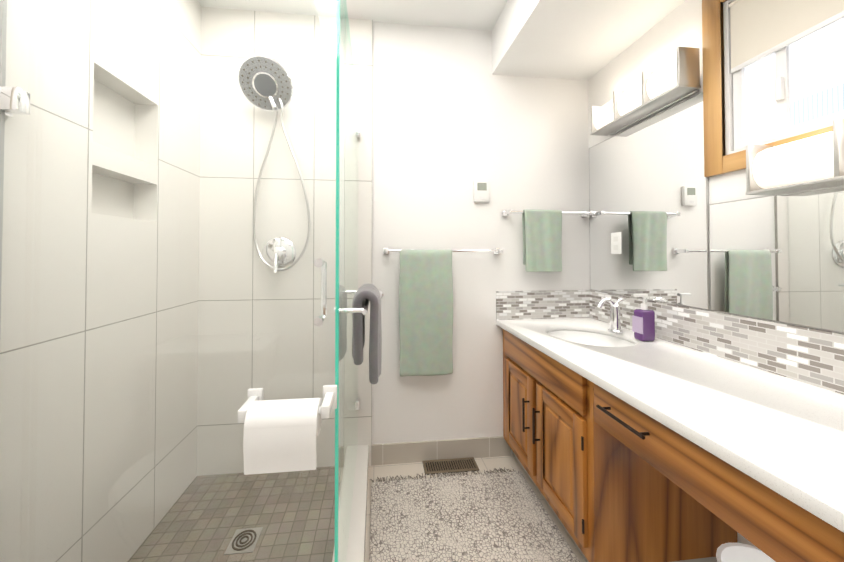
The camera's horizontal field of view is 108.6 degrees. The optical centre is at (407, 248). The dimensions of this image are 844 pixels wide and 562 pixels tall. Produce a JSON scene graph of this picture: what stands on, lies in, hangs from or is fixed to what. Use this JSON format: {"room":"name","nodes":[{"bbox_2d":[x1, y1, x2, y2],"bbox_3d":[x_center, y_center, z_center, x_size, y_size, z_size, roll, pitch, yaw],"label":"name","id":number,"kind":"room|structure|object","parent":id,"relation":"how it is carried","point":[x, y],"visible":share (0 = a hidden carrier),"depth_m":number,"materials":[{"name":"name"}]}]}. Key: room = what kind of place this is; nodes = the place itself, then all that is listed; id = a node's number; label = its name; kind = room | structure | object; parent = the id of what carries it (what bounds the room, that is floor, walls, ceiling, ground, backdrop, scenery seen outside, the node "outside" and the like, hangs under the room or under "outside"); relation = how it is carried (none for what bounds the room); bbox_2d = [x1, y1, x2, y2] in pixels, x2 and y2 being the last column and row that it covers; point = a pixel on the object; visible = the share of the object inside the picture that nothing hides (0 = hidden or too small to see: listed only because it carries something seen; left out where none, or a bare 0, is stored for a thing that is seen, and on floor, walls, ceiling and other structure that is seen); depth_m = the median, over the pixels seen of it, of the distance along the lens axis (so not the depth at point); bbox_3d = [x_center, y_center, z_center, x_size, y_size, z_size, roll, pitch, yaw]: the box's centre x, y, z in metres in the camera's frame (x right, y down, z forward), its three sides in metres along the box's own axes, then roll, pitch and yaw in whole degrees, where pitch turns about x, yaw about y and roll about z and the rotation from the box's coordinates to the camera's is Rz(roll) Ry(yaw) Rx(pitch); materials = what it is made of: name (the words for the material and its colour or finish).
{"room":"bathroom","nodes":[
{"label":"bathroom","id":0,"kind":"room"},
{"bbox_2d":[0,0,201,561],"bbox_3d":[-1.104,-0.065,0.340,0.300,2.440,2.860,0,-1,-6],"label":"wall","id":1,"kind":"structure","parent":0,"point":[183,413],"depth_m":1.01,"materials":[{"name":"white tile"}]},
{"bbox_2d":[197,0,506,30],"bbox_3d":[0.125,-1.343,0.485,2.770,0.120,2.860,0,-1,-6],"label":"ceiling","id":2,"kind":"structure","parent":0,"point":[476,14],"depth_m":1.60,"materials":[{"name":"white paint"}]},
{"bbox_2d":[365,454,585,561],"bbox_3d":[0.125,1.216,0.447,2.770,0.120,2.860,0,-1,-6],"label":"floor","id":3,"kind":"structure","parent":0,"point":[416,468],"depth_m":1.59,"materials":[{"name":"tile"}]},
{"bbox_2d":[128,466,334,561],"bbox_3d":[-0.648,1.161,1.144,0.775,0.012,0.893,0,-1,-6],"label":"mosaic shower floor","id":4,"kind":"structure","parent":3,"relation":"on","point":[261,510],"depth_m":1.29,"materials":[{"name":"grey tile"}]},
{"bbox_2d":[224,527,262,554],"bbox_3d":[-0.647,1.153,1.199,0.104,0.006,0.104,0,-1,-6],"label":"shower drain","id":5,"kind":"object","parent":4,"relation":"on","point":[242,543],"depth_m":1.19,"materials":[{"name":"silver metal"}]},
{"bbox_2d":[332,445,368,561],"bbox_3d":[-0.600,1.110,1.147,0.871,0.114,0.898,0,-1,-6],"label":"shower curb","id":6,"kind":"object","parent":3,"relation":"on","point":[356,542],"visible":0.5,"depth_m":1.22,"materials":[{"name":"white stone"}]},
{"bbox_2d":[0,0,381,561],"bbox_3d":[-0.565,0.124,1.133,0.931,1.856,0.960,0,-1,-6],"label":"glass","id":7,"kind":"object","parent":6,"relation":"on","point":[280,435],"visible":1,"depth_m":0.78,"materials":[{"name":"teal"}]},
{"bbox_2d":[352,284,381,383],"bbox_3d":[-0.153,0.298,1.136,0.112,0.315,0.271,0,-1,-6],"label":"towel","id":8,"kind":"object","parent":7,"relation":"hanging from","point":[366,293],"depth_m":1.01,"materials":[{"name":"grey fabric"}]},
{"bbox_2d":[422,457,478,474],"bbox_3d":[0.229,1.170,1.635,0.290,0.008,0.100,0,-1,-6],"label":"floor vent","id":9,"kind":"object","parent":3,"relation":"in","point":[452,465],"visible":1,"depth_m":1.63,"materials":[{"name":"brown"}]},
{"bbox_2d":[369,466,579,561],"bbox_3d":[0.269,1.156,0.891,0.782,0.014,1.412,0,-1,-6],"label":"rug","id":10,"kind":"object","parent":3,"relation":"on","point":[501,516],"visible":1,"depth_m":1.28,"materials":[{"name":"beige fabric"}]},
{"bbox_2d":[496,322,843,561],"bbox_3d":[0.895,0.789,0.683,0.586,0.740,2.158,0,-1,-6],"label":"bathroom vanity","id":11,"kind":"object","parent":3,"relation":"on","point":[639,442],"depth_m":1.02,"materials":[{"name":"brown"}]},
{"bbox_2d":[496,318,843,521],"bbox_3d":[0.901,0.404,0.689,0.575,0.030,2.158,0,-1,-6],"label":"countertop","id":12,"kind":"structure","parent":11,"relation":"on","point":[789,432],"depth_m":0.77,"materials":[{"name":"white stone"}]},
{"bbox_2d":[536,326,647,345],"bbox_3d":[0.845,0.495,1.422,0.416,0.154,0.438,0,-1,-6],"label":"sink","id":13,"kind":"object","parent":12,"relation":"in","point":[578,335],"depth_m":1.57,"materials":[{"name":"white ceramic"}]},
{"bbox_2d":[597,298,627,333],"bbox_3d":[0.985,0.319,1.469,0.146,0.165,0.060,0,-1,-6],"label":"faucet","id":14,"kind":"object","parent":12,"relation":"on","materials":[{"name":"silver metal"}]},
{"bbox_2d":[632,294,654,340],"bbox_3d":[1.024,0.297,1.319,0.079,0.202,0.049,0,-1,-6],"label":"soap bottle","id":15,"kind":"object","parent":12,"relation":"on","point":[643,319],"depth_m":1.30,"materials":[{"name":"purple plastic"}]},
{"bbox_2d":[716,543,774,561],"bbox_3d":[0.948,1.005,0.706,0.276,0.310,0.345,0,-1,-6],"label":"waste bin","id":16,"kind":"object","parent":3,"relation":"on","point":[733,552],"visible":0.82,"depth_m":0.86,"materials":[{"name":"white plastic"}]},
{"bbox_2d":[372,22,589,453],"bbox_3d":[-0.009,-0.044,1.764,2.770,2.440,0.150,0,-1,-6],"label":"wall","id":17,"kind":"structure","parent":0,"point":[454,118],"depth_m":1.72,"materials":[{"name":"white paint"}]},
{"bbox_2d":[197,7,372,475],"bbox_3d":[-0.638,-0.046,1.618,0.888,2.440,0.012,0,-1,-6],"label":"tiled wall","id":18,"kind":"structure","parent":17,"relation":"attached to","point":[361,32],"depth_m":1.60,"materials":[{"name":"beige tile"}]},
{"bbox_2d":[237,55,310,270],"bbox_3d":[-0.662,-0.399,1.505,0.321,1.023,0.215,0,-1,-6],"label":"shower head","id":19,"kind":"object","parent":18,"relation":"attached to","point":[266,103],"depth_m":1.50},
{"bbox_2d":[262,238,295,272],"bbox_3d":[-0.675,0.031,1.558,0.172,0.182,0.094,0,-1,-6],"label":"shower valve","id":20,"kind":"object","parent":18,"relation":"attached to","point":[290,260],"depth_m":1.59,"materials":[{"name":"silver metal"}]},
{"bbox_2d":[372,436,510,464],"bbox_3d":[0.195,1.121,1.687,0.787,0.107,0.010,0,-1,-6],"label":"baseboard","id":21,"kind":"structure","parent":17,"relation":"attached to","point":[418,451],"depth_m":1.68,"materials":[{"name":"beige tile"}]},
{"bbox_2d":[383,248,502,376],"bbox_3d":[0.197,0.334,1.658,0.662,0.680,0.088,0,-1,-6],"label":"towel rail","id":22,"kind":"object","parent":17,"relation":"attached to","point":[426,307],"visible":1,"depth_m":1.61,"materials":[{"name":"green fabric"}]},
{"bbox_2d":[399,250,452,376],"bbox_3d":[0.098,0.334,1.629,0.296,0.682,0.052,0,-1,-6],"label":"towel","id":23,"kind":"object","parent":22,"relation":"hanging from","point":[425,278],"depth_m":1.61,"materials":[{"name":"green fabric"}]},
{"bbox_2d":[474,180,488,201],"bbox_3d":[0.417,-0.327,1.723,0.085,0.120,0.024,0,-1,-6],"label":"thermostat","id":24,"kind":"object","parent":17,"relation":"attached to","point":[481,191],"visible":1,"depth_m":1.71,"materials":[{"name":"white plastic"}]},
{"bbox_2d":[496,290,589,319],"bbox_3d":[0.787,0.325,1.760,0.568,0.162,0.008,0,-1,-6],"label":"tile backsplash","id":25,"kind":"structure","parent":17,"relation":"attached to","point":[514,305],"depth_m":1.75,"materials":[{"name":"grey tile"}]},
{"bbox_2d":[502,209,592,271],"bbox_3d":[0.802,-0.046,1.727,0.515,0.350,0.088,0,-1,-6],"label":"towel rail","id":26,"kind":"object","parent":17,"relation":"attached to","point":[542,240],"visible":1,"depth_m":1.68,"materials":[{"name":"silver metal"}]},
{"bbox_2d":[522,209,561,271],"bbox_3d":[0.756,-0.047,1.702,0.225,0.352,0.050,0,-1,-6],"label":"towel","id":27,"kind":"object","parent":26,"relation":"hanging from","point":[542,229],"depth_m":1.68,"materials":[{"name":"green fabric"}]},
{"bbox_2d":[492,0,685,79],"bbox_3d":[0.908,-1.155,0.563,0.595,0.255,2.460,0,-1,-6],"label":"ceiling","id":28,"kind":"structure","parent":0,"point":[576,39],"depth_m":1.45,"materials":[{"name":"white paint"}]},
{"bbox_2d":[588,0,843,546],"bbox_3d":[1.313,-0.062,0.588,0.220,2.440,2.860,0,-1,-6],"label":"wall","id":29,"kind":"structure","parent":0,"point":[654,48],"depth_m":1.33,"materials":[{"name":"white paint"}]},
{"bbox_2d":[590,47,700,135],"bbox_3d":[1.062,-0.690,1.400,0.112,0.160,0.480,0,-1,-6],"label":"sconce","id":30,"kind":"object","parent":29,"relation":"attached to","point":[671,83],"visible":1,"depth_m":1.30,"materials":[{"name":"white glass"}]},
{"bbox_2d":[589,92,709,309],"bbox_3d":[1.105,-0.181,1.471,0.012,0.838,0.642,0,-1,-6],"label":"mirror","id":31,"kind":"object","parent":29,"relation":"attached to","point":[649,206],"visible":1,"depth_m":1.37,"materials":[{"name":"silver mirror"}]},
{"bbox_2d":[611,232,621,253],"bbox_3d":[1.089,-0.029,1.586,0.006,0.112,0.068,0,-1,-6],"label":"outlet plate","id":32,"kind":"object","parent":31,"relation":"attached to","point":[616,237],"depth_m":1.58,"materials":[{"name":"white plastic"}]},
{"bbox_2d":[589,290,843,394],"bbox_3d":[1.183,0.309,0.720,0.008,0.162,2.158,0,-1,-6],"label":"tile backsplash","id":33,"kind":"structure","parent":29,"relation":"attached to","point":[812,356],"depth_m":1.02,"materials":[{"name":"grey tile"}]},
{"bbox_2d":[702,0,843,176],"bbox_3d":[1.193,-0.616,0.940,0.089,0.684,0.448,0,-1,-6],"label":"window","id":34,"kind":"structure","parent":29,"relation":"in","point":[755,96],"depth_m":1.06,"materials":[{"name":"brown wood"}]},
{"bbox_2d":[728,0,843,73],"bbox_3d":[1.170,-0.753,0.940,0.013,0.252,0.292,0,-1,-6],"label":"window blind","id":35,"kind":"object","parent":34,"relation":"attached to","point":[760,29],"visible":1,"depth_m":0.97,"materials":[{"name":"beige fabric"}]},
{"bbox_2d":[709,188,843,332],"bbox_3d":[1.187,0.025,0.696,0.006,0.401,0.902,0,-1,-6],"label":"mirror","id":36,"kind":"object","parent":29,"relation":"attached to","point":[777,258],"visible":1,"depth_m":0.94,"materials":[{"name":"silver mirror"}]},
{"bbox_2d":[745,119,843,195],"bbox_3d":[1.136,-0.246,0.673,0.112,0.160,0.560,0,-1,-6],"label":"sconce","id":37,"kind":"object","parent":29,"relation":"attached to","point":[811,164],"visible":1,"depth_m":0.84,"materials":[{"name":"white glass"}]},
{"label":"outside","id":38,"kind":"structure","parent":0,"visible":0},
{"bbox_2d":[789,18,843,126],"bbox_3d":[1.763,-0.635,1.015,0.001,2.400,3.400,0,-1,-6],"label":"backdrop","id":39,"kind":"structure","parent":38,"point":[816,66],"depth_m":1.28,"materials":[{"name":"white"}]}
]}

